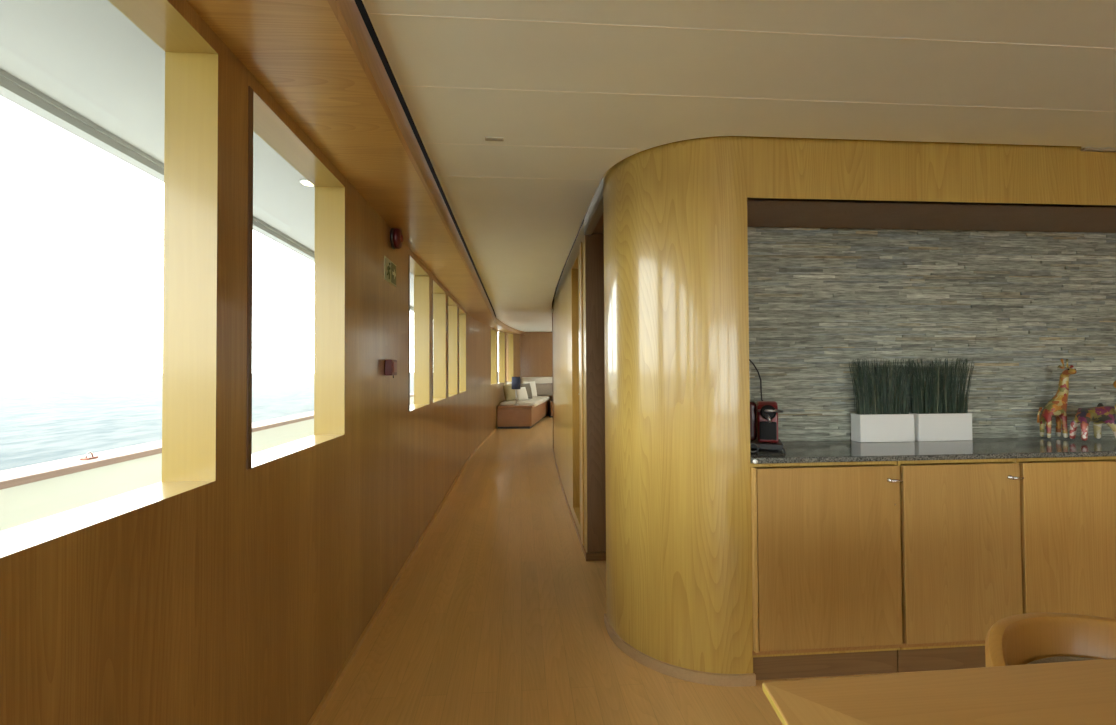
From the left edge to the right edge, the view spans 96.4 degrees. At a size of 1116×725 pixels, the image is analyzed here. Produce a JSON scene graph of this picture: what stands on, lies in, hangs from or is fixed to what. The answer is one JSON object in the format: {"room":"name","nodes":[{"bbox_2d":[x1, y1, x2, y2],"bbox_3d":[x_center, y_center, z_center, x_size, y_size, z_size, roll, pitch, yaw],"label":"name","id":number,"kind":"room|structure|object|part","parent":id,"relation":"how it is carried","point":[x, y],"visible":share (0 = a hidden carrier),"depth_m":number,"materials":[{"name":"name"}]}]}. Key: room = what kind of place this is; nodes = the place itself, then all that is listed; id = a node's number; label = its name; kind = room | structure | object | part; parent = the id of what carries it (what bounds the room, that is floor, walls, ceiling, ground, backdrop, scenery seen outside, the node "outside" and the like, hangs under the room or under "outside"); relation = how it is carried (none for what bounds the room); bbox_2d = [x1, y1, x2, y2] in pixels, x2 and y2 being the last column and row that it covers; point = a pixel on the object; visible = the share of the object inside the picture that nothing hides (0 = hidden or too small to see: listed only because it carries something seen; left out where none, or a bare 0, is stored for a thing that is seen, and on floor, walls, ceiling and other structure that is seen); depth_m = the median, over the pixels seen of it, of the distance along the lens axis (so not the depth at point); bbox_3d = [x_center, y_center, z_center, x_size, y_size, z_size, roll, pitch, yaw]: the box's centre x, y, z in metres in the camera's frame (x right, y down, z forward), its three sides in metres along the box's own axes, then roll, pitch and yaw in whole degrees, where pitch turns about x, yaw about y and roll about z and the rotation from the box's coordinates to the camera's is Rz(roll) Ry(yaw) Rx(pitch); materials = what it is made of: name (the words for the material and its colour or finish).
{"room":"ship interior","nodes":[
{"label":"ship interior","id":0,"kind":"room"},
{"bbox_2d":[0,0,413,311],"bbox_3d":[-1.526,-1.107,3.525,1.560,0.307,21.252,0,-1,-2],"label":"overhang","id":1,"kind":"structure","parent":0,"point":[82,67],"depth_m":1.88,"materials":[{"name":"paint"}]},
{"bbox_2d":[300,179,313,185],"bbox_3d":[-1.412,-1.013,2.820,0.090,0.017,0.090,0,-1,-4],"label":"recessed light","id":2,"kind":"object","parent":1,"relation":"in","point":[306,182],"visible":0.71,"depth_m":2.80,"materials":[{"name":"white paint"}]},
{"bbox_2d":[0,396,413,531],"bbox_3d":[-1.986,0.932,3.453,0.673,0.942,21.220,0,-1,-2],"label":"wall","id":3,"kind":"structure","parent":0,"point":[30,502],"depth_m":2.06,"materials":[{"name":"beige paint"}]},
{"bbox_2d":[0,393,413,489],"bbox_3d":[-1.979,0.447,3.462,0.713,0.028,21.221,0,-1,-2],"label":"trim","id":4,"kind":"structure","parent":3,"relation":"on","point":[9,478],"depth_m":2.08,"materials":[{"name":"white paint"}]},
{"bbox_2d":[80,452,97,459],"bbox_3d":[-1.992,0.394,2.119,0.033,0.031,0.056,0,-1,-4],"label":"fitting","id":5,"kind":"object","parent":4,"relation":"on","point":[92,456],"visible":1,"depth_m":2.11,"materials":[{"name":"silver metal"}]},
{"bbox_2d":[0,0,519,724],"bbox_3d":[-0.984,0.058,4.247,0.608,2.606,19.619,0,-1,-2],"label":"wall","id":6,"kind":"structure","parent":0,"point":[217,591],"depth_m":1.30,"materials":[{"name":"brown wood"}]},
{"bbox_2d":[246,86,253,469],"bbox_3d":[-0.838,-0.233,1.357,0.003,1.041,0.022,0,-1,-4],"label":"trim","id":7,"kind":"structure","parent":6,"relation":"attached to","point":[250,90],"depth_m":1.35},
{"bbox_2d":[384,256,395,286],"bbox_3d":[-0.946,-0.513,2.824,0.015,0.127,0.245,0,-1,-4],"label":"exit sign","id":8,"kind":"object","parent":6,"relation":"attached to","point":[389,266],"visible":1,"depth_m":2.79,"materials":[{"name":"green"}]},
{"bbox_3d":[-0.950,-0.512,2.885,0.002,0.113,0.107,0,-1,-4],"label":"arrow panel","id":9,"kind":"part","parent":8,"relation":"part of","materials":[{"name":"green"}]},
{"bbox_2d":[385,359,396,377],"bbox_3d":[-0.923,0.036,2.760,0.043,0.104,0.115,0,-1,-4],"label":"fire alarm box","id":10,"kind":"object","parent":6,"relation":"attached to","point":[390,365],"visible":1,"depth_m":2.71,"materials":[{"name":"red"}]},
{"bbox_3d":[-0.903,0.027,2.762,0.003,0.055,0.075,0,-1,-4],"label":"glass plate","id":11,"kind":"part","parent":10,"relation":"part of","materials":[{"name":"red"}]},
{"bbox_2d":[390,228,403,249],"bbox_3d":[-0.928,-0.718,2.892,0.060,0.124,0.124,0,-1,-4],"label":"fire alarm","id":12,"kind":"object","parent":6,"relation":"attached to","point":[396,237],"visible":0.98,"depth_m":2.85,"materials":[{"name":"red plastic"}]},
{"bbox_2d":[307,428,496,724],"bbox_3d":[-0.909,1.297,4.179,0.488,0.026,19.514,0,-1,-2],"label":"baseboard","id":13,"kind":"structure","parent":6,"relation":"attached to","point":[338,678],"depth_m":2.40,"materials":[{"name":"brown wood"}]},
{"bbox_2d":[409,255,409,410],"bbox_3d":[-0.986,-0.197,3.303,0.003,1.041,0.022,0,-1,-4],"label":"trim","id":14,"kind":"structure","parent":6,"relation":"attached to","point":[409,255],"depth_m":3.30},
{"bbox_2d":[327,0,524,334],"bbox_3d":[-0.673,-0.896,4.234,0.429,0.304,19.508,0,-1,-3],"label":"trim","id":15,"kind":"structure","parent":6,"relation":"attached to","point":[347,13],"depth_m":1.63,"materials":[{"name":"brown wood"}]},
{"bbox_2d":[432,279,432,402],"bbox_3d":[-1.052,-0.181,4.188,0.003,1.041,0.022,0,-1,-4],"label":"trim","id":16,"kind":"structure","parent":6,"relation":"attached to","point":[432,279],"depth_m":4.18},
{"bbox_2d":[368,13,1115,48],"bbox_3d":[1.797,-0.909,1.456,4.584,0.002,0.003,0,-1,-4],"label":"trim","id":17,"kind":"structure","parent":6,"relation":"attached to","point":[368,13],"depth_m":1.35,"materials":[{"name":"white"}]},
{"bbox_2d":[399,85,1110,111],"bbox_3d":[1.772,-0.903,1.780,4.584,0.002,0.003,0,-1,-4],"label":"trim","id":18,"kind":"structure","parent":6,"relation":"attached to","point":[399,85],"depth_m":1.69,"materials":[{"name":"white"}]},
{"bbox_2d":[186,0,517,333],"bbox_3d":[-0.798,-0.867,4.223,0.670,0.243,19.517,0,-1,-3],"label":"soffit","id":19,"kind":"structure","parent":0,"point":[299,51],"depth_m":1.54,"materials":[{"name":"brown wood"}]},
{"bbox_2d":[354,0,590,316],"bbox_3d":[1.363,-1.189,4.438,5.200,0.030,19.800,0,-1,-4],"label":"ceiling","id":20,"kind":"structure","parent":0,"point":[359,3],"depth_m":2.44,"materials":[{"name":"black"}]},
{"bbox_2d":[499,332,552,414],"bbox_3d":[0.137,0.189,14.099,3.600,2.620,0.100,0,-1,-4],"label":"wall","id":21,"kind":"structure","parent":0,"point":[535,347],"depth_m":14.00,"materials":[{"name":"brown wood"}]},
{"bbox_2d":[553,222,586,551],"bbox_3d":[0.088,0.211,5.545,0.130,2.234,4.552,0,-1,-3],"label":"wall","id":22,"kind":"structure","parent":0,"point":[566,305],"depth_m":4.24,"materials":[{"name":"brown wood"}]},
{"bbox_2d":[552,307,552,396],"bbox_3d":[-0.073,0.252,7.829,0.028,2.234,0.030,0,-1,-4],"label":"trim","id":23,"kind":"structure","parent":22,"relation":"attached to","point":[552,307],"depth_m":7.82,"materials":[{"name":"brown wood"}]},
{"bbox_2d":[553,448,585,558],"bbox_3d":[0.040,1.313,5.516,0.040,0.030,4.541,0,-1,-3],"label":"baseboard","id":24,"kind":"structure","parent":22,"relation":"attached to","point":[568,506],"depth_m":4.21,"materials":[{"name":"brown wood"}]},
{"bbox_2d":[580,242,583,544],"bbox_3d":[0.166,0.210,3.457,0.010,2.080,0.075,0,-1,-4],"label":"trim","id":25,"kind":"structure","parent":22,"relation":"attached to","point":[581,290],"depth_m":3.43,"materials":[{"name":"brown wood"}]},
{"bbox_2d":[585,234,605,551],"bbox_3d":[0.815,0.168,3.356,1.269,2.234,0.086,0,-1,-4],"label":"door","id":26,"kind":"structure","parent":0,"point":[594,243],"depth_m":3.27,"materials":[{"name":"brown wood"}]},
{"bbox_2d":[586,552,605,560],"bbox_3d":[0.769,1.259,3.279,1.182,0.050,0.018,0,-1,-4],"label":"baseboard","id":27,"kind":"structure","parent":26,"relation":"attached to","point":[590,556],"depth_m":3.23,"materials":[{"name":"brown wood"}]},
{"bbox_2d":[315,415,937,724],"bbox_3d":[1.428,1.340,4.397,5.100,0.080,19.800,0,-1,-4],"label":"floor","id":28,"kind":"structure","parent":0,"point":[496,617],"depth_m":2.32,"materials":[{"name":"brown wood"}]},
{"bbox_2d":[497,377,552,428],"bbox_3d":[0.017,0.912,12.397,2.903,1.075,3.220,0,-1,-4],"label":"sofa","id":29,"kind":"object","parent":28,"relation":"on","point":[527,413],"visible":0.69,"depth_m":10.85,"materials":[{"name":"brown wood"}]},
{"bbox_2d":[503,384,515,400],"bbox_3d":[-1.103,0.676,11.359,0.166,0.394,0.380,-1,-1,31],"label":"cushion","id":30,"kind":"object","parent":29,"relation":"on","point":[509,393],"visible":0.94,"depth_m":11.25,"materials":[{"name":"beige fabric"}]},
{"bbox_2d":[497,405,534,408],"bbox_3d":[-0.915,0.966,10.879,0.814,0.060,0.335,0,-1,-4],"label":"shelf","id":31,"kind":"object","parent":29,"relation":"attached to","point":[500,406],"depth_m":10.72,"materials":[{"name":"brown wood"}]},
{"bbox_2d":[512,377,520,405],"bbox_3d":[-0.917,0.624,10.892,0.196,0.622,0.196,0,-1,-4],"label":"table lamp","id":32,"kind":"object","parent":29,"relation":"on","point":[515,380],"visible":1,"depth_m":10.81,"materials":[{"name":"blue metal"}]},
{"bbox_3d":[-0.918,0.449,10.895,0.196,0.270,0.196,0,-1,-4],"label":"lamp shade","id":33,"kind":"part","parent":32,"relation":"part of","materials":[{"name":"blue fabric"}]},
{"bbox_2d":[500,400,538,406],"bbox_3d":[-0.867,0.944,11.387,0.912,0.124,0.650,0,-1,-4],"label":"seat cushion","id":34,"kind":"object","parent":29,"relation":"on","point":[520,402],"depth_m":11.09,"materials":[{"name":"beige fabric"}]},
{"bbox_2d":[515,387,528,399],"bbox_3d":[-0.846,0.726,11.618,0.160,0.301,0.340,-1,-1,43],"label":"cushion","id":35,"kind":"object","parent":29,"relation":"on","point":[521,393],"visible":0.94,"depth_m":11.55,"materials":[{"name":"white fabric"}]},
{"bbox_2d":[521,383,531,398],"bbox_3d":[-0.763,0.694,12.106,0.156,0.381,0.380,-1,-1,31],"label":"cushion","id":36,"kind":"object","parent":29,"relation":"on","point":[527,386],"visible":0.61,"depth_m":12.08,"materials":[{"name":"beige fabric"}]},
{"bbox_2d":[510,399,542,404],"bbox_3d":[-0.815,0.956,12.103,0.943,0.124,0.650,0,-1,-4],"label":"seat cushion","id":37,"kind":"object","parent":29,"relation":"on","point":[540,400],"depth_m":12.01,"materials":[{"name":"beige fabric"}]},
{"bbox_2d":[523,381,536,396],"bbox_3d":[-0.700,0.682,12.593,0.163,0.412,0.420,-1,-1,43],"label":"cushion","id":38,"kind":"object","parent":29,"relation":"on","point":[532,384],"visible":0.56,"depth_m":12.59,"materials":[{"name":"white fabric"}]},
{"bbox_3d":[0.164,0.659,13.965,2.370,0.515,0.125,0,-1,-4],"label":"backrest","id":39,"kind":"part","parent":29,"relation":"part of","materials":[{"name":"beige fabric"}]},
{"bbox_2d":[528,397,546,402],"bbox_3d":[-0.753,0.969,12.819,0.956,0.124,0.650,0,-1,-4],"label":"seat cushion","id":40,"kind":"object","parent":29,"relation":"on","point":[544,398],"depth_m":12.75,"materials":[{"name":"beige fabric"}]},
{"bbox_2d":[535,383,551,395],"bbox_3d":[-0.426,0.739,13.616,0.663,0.353,0.154,0,-1,-4],"label":"cushion","id":41,"kind":"object","parent":29,"relation":"on","point":[543,389],"visible":0.67,"depth_m":13.57,"materials":[{"name":"beige fabric"}]},
{"bbox_2d":[750,461,902,679],"bbox_3d":[1.055,0.832,2.178,0.619,0.861,0.475,0,-1,-4],"label":"base cabinet","id":42,"kind":"object","parent":28,"relation":"on","point":[826,536],"visible":0.77,"depth_m":1.97,"materials":[{"name":"brown wood"}]},
{"bbox_3d":[1.071,1.137,1.979,0.619,0.017,0.008,0,-1,-4],"label":"rail","id":43,"kind":"part","parent":42,"relation":"part of","materials":[{"name":"brown wood"}]},
{"bbox_2d":[750,436,1115,463],"bbox_3d":[2.038,0.385,2.274,2.596,0.022,0.475,0,-1,-4],"label":"countertop","id":44,"kind":"structure","parent":42,"relation":"on","point":[1008,447],"depth_m":2.12,"materials":[{"name":"stone"}]},
{"bbox_2d":[749,359,785,452],"bbox_3d":[0.885,0.153,2.229,0.278,0.455,0.330,0,-1,-4],"label":"coffee machine","id":45,"kind":"object","parent":44,"relation":"on","point":[763,428],"visible":0.83,"depth_m":2.16,"materials":[{"name":"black plastic"}]},
{"bbox_3d":[0.870,0.263,2.282,0.072,0.175,0.130,-1,-1,21],"label":"water tank","id":46,"kind":"part","parent":45,"relation":"part of","materials":[{"name":"black"}]},
{"bbox_3d":[0.853,0.061,2.345,0.238,0.266,0.076,0,-1,1],"label":"power cord","id":47,"kind":"part","parent":45,"relation":"part of","materials":[{"name":"black plastic"}]},
{"bbox_3d":[0.908,0.295,2.156,0.068,0.077,0.022,-1,-1,21],"label":"panel","id":48,"kind":"part","parent":45,"relation":"part of","materials":[{"name":"black plastic"}]},
{"bbox_3d":[0.913,0.229,2.141,0.101,0.057,0.045,-1,-1,20],"label":"lever","id":49,"kind":"part","parent":45,"relation":"part of","materials":[{"name":"silver metal"}]},
{"bbox_2d":[849,358,914,441],"bbox_3d":[1.551,0.178,2.404,0.316,0.400,0.082,0,-1,-4],"label":"planter","id":50,"kind":"object","parent":44,"relation":"on","point":[875,419],"visible":1,"depth_m":2.38,"materials":[{"name":"ceramic"}]},
{"bbox_3d":[1.565,0.313,2.406,0.268,0.131,0.077,0,-1,-4],"label":"pot","id":51,"kind":"part","parent":50,"relation":"part of","materials":[{"name":"white ceramic"}]},
{"bbox_2d":[908,358,973,440],"bbox_3d":[1.875,0.177,2.433,0.329,0.401,0.081,0,-1,-4],"label":"planter","id":52,"kind":"object","parent":44,"relation":"on","point":[942,423],"visible":0.96,"depth_m":2.41,"materials":[{"name":"ceramic"}]},
{"bbox_3d":[1.861,0.312,2.432,0.278,0.131,0.075,0,-1,-4],"label":"pot","id":53,"kind":"part","parent":52,"relation":"part of","materials":[{"name":"white ceramic"}]},
{"bbox_2d":[1037,359,1076,437],"bbox_3d":[2.442,0.175,2.438,0.189,0.384,0.091,0,-1,-4],"label":"giraffe figurine","id":54,"kind":"object","parent":44,"relation":"on","point":[1057,406],"visible":1,"depth_m":2.44,"materials":[{"name":"multicoloured ceramic"}]},
{"bbox_2d":[1069,381,1115,440],"bbox_3d":[2.567,0.222,2.345,0.291,0.281,0.084,0,-1,-4],"label":"elephant figurine","id":55,"kind":"object","parent":44,"relation":"on","point":[1101,414],"visible":1,"depth_m":2.32,"materials":[{"name":"multicoloured ceramic"}]},
{"bbox_2d":[763,658,1115,724],"bbox_3d":[1.407,0.853,0.046,2.395,0.740,1.710,0,-1,-4],"label":"dining table","id":56,"kind":"object","parent":28,"relation":"on","point":[1072,692],"visible":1,"depth_m":0.74,"materials":[{"name":"brown wood"}]},
{"bbox_2d":[897,459,1023,672],"bbox_3d":[1.622,0.829,2.221,0.518,0.861,0.475,0,-1,-4],"label":"base cabinet","id":57,"kind":"object","parent":28,"relation":"on","point":[960,520],"visible":0.56,"depth_m":2.01,"materials":[{"name":"brown wood"}]},
{"bbox_3d":[1.638,1.135,2.022,0.518,0.017,0.008,0,-1,-4],"label":"rail","id":58,"kind":"part","parent":57,"relation":"part of","materials":[{"name":"brown wood"}]},
{"bbox_2d":[985,612,1115,666],"bbox_3d":[1.171,0.917,0.922,0.594,0.646,0.559,0,-1,-4],"label":"tub chair","id":59,"kind":"object","parent":28,"relation":"on","point":[1043,637],"visible":0.47,"depth_m":1.16,"materials":[{"name":"brown wood"}]},
{"bbox_2d":[1015,456,1115,618],"bbox_3d":[2.140,0.827,2.260,0.522,0.861,0.475,0,-1,-4],"label":"base cabinet","id":60,"kind":"object","parent":28,"relation":"on","point":[1068,504],"visible":0.34,"depth_m":2.05,"materials":[{"name":"brown wood"}]},
{"bbox_2d":[603,136,752,673],"bbox_3d":[0.444,0.139,2.163,0.719,2.254,0.194,-1,-1,43],"label":"wall","id":61,"kind":"structure","parent":0,"point":[678,467],"depth_m":2.01,"materials":[{"name":"brown wood"}]},
{"bbox_2d":[447,176,590,179],"bbox_3d":[-0.185,-0.881,2.379,0.770,0.002,0.003,0,-1,-4],"label":"trim","id":62,"kind":"structure","parent":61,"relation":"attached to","point":[447,176],"depth_m":2.38,"materials":[{"name":"white"}]},
{"bbox_2d":[428,143,646,149],"bbox_3d":[-0.087,-0.888,2.046,0.916,0.002,0.003,0,-1,-4],"label":"trim","id":63,"kind":"structure","parent":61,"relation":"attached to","point":[428,143],"depth_m":2.05,"materials":[{"name":"white"}]},
{"bbox_2d":[584,177,602,234],"bbox_3d":[0.227,-0.900,2.864,0.046,0.109,0.844,0,-1,-4],"label":"trim","id":64,"kind":"structure","parent":61,"relation":"attached to","point":[595,210],"depth_m":2.89,"materials":[{"name":"beige"}]},
{"bbox_2d":[604,613,755,686],"bbox_3d":[0.441,1.244,2.130,0.739,0.042,0.186,-1,-1,43],"label":"baseboard","id":65,"kind":"structure","parent":61,"relation":"attached to","point":[707,678],"depth_m":1.99,"materials":[{"name":"brown wood"}]},
{"bbox_2d":[362,0,1115,331],"bbox_3d":[1.565,-0.951,4.399,4.605,0.229,19.500,0,-1,-4],"label":"ceiling","id":66,"kind":"structure","parent":0,"point":[519,231],"depth_m":1.62,"materials":[{"name":"white paint"}]},
{"bbox_2d":[485,137,503,140],"bbox_3d":[-0.253,-0.886,1.979,0.073,0.005,0.026,0,-1,-4],"label":"ceiling vent","id":67,"kind":"object","parent":66,"relation":"in","point":[486,138],"visible":1,"depth_m":1.98,"materials":[{"name":"beige metal"}]},
{"bbox_2d":[746,136,1115,207],"bbox_3d":[2.395,-0.833,2.130,3.295,0.336,0.030,0,-1,-4],"label":"wall header","id":68,"kind":"structure","parent":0,"point":[778,168],"depth_m":2.05,"materials":[{"name":"brown wood"}]},
{"bbox_2d":[747,198,1115,232],"bbox_3d":[2.380,-0.670,2.306,3.300,0.017,0.385,0,-1,-4],"label":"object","id":69,"kind":"structure","parent":68,"relation":"attached to","point":[896,215],"depth_m":2.25,"materials":[{"name":"brown wood"}]},
{"bbox_2d":[1081,148,1115,151],"bbox_3d":[3.121,-0.899,2.164,1.840,0.010,0.014,0,-1,-4],"label":"trim","id":70,"kind":"structure","parent":68,"relation":"attached to","point":[1082,149],"depth_m":2.10,"materials":[{"name":"beige"}]},
{"label":"outside","id":71,"kind":"structure","parent":0,"visible":0},
{"bbox_2d":[0,372,498,470],"bbox_3d":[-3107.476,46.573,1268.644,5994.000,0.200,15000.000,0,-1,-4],"label":"sea","id":72,"kind":"structure","parent":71,"point":[44,418],"depth_m":77.39,"materials":[{"name":"liquid"}]},
{"bbox_3d":[2.347,0.135,2.582,3.330,2.254,0.080,0,-1,-4],"label":"wall","id":73,"kind":"structure","parent":0,"visible":0},
{"bbox_2d":[747,227,1115,440],"bbox_3d":[2.266,-0.175,2.525,3.090,1.105,0.034,0,-1,-4],"label":"stone wall","id":74,"kind":"structure","parent":73,"relation":"attached to","point":[820,299],"depth_m":2.49,"materials":[{"name":"stone"}]}
]}

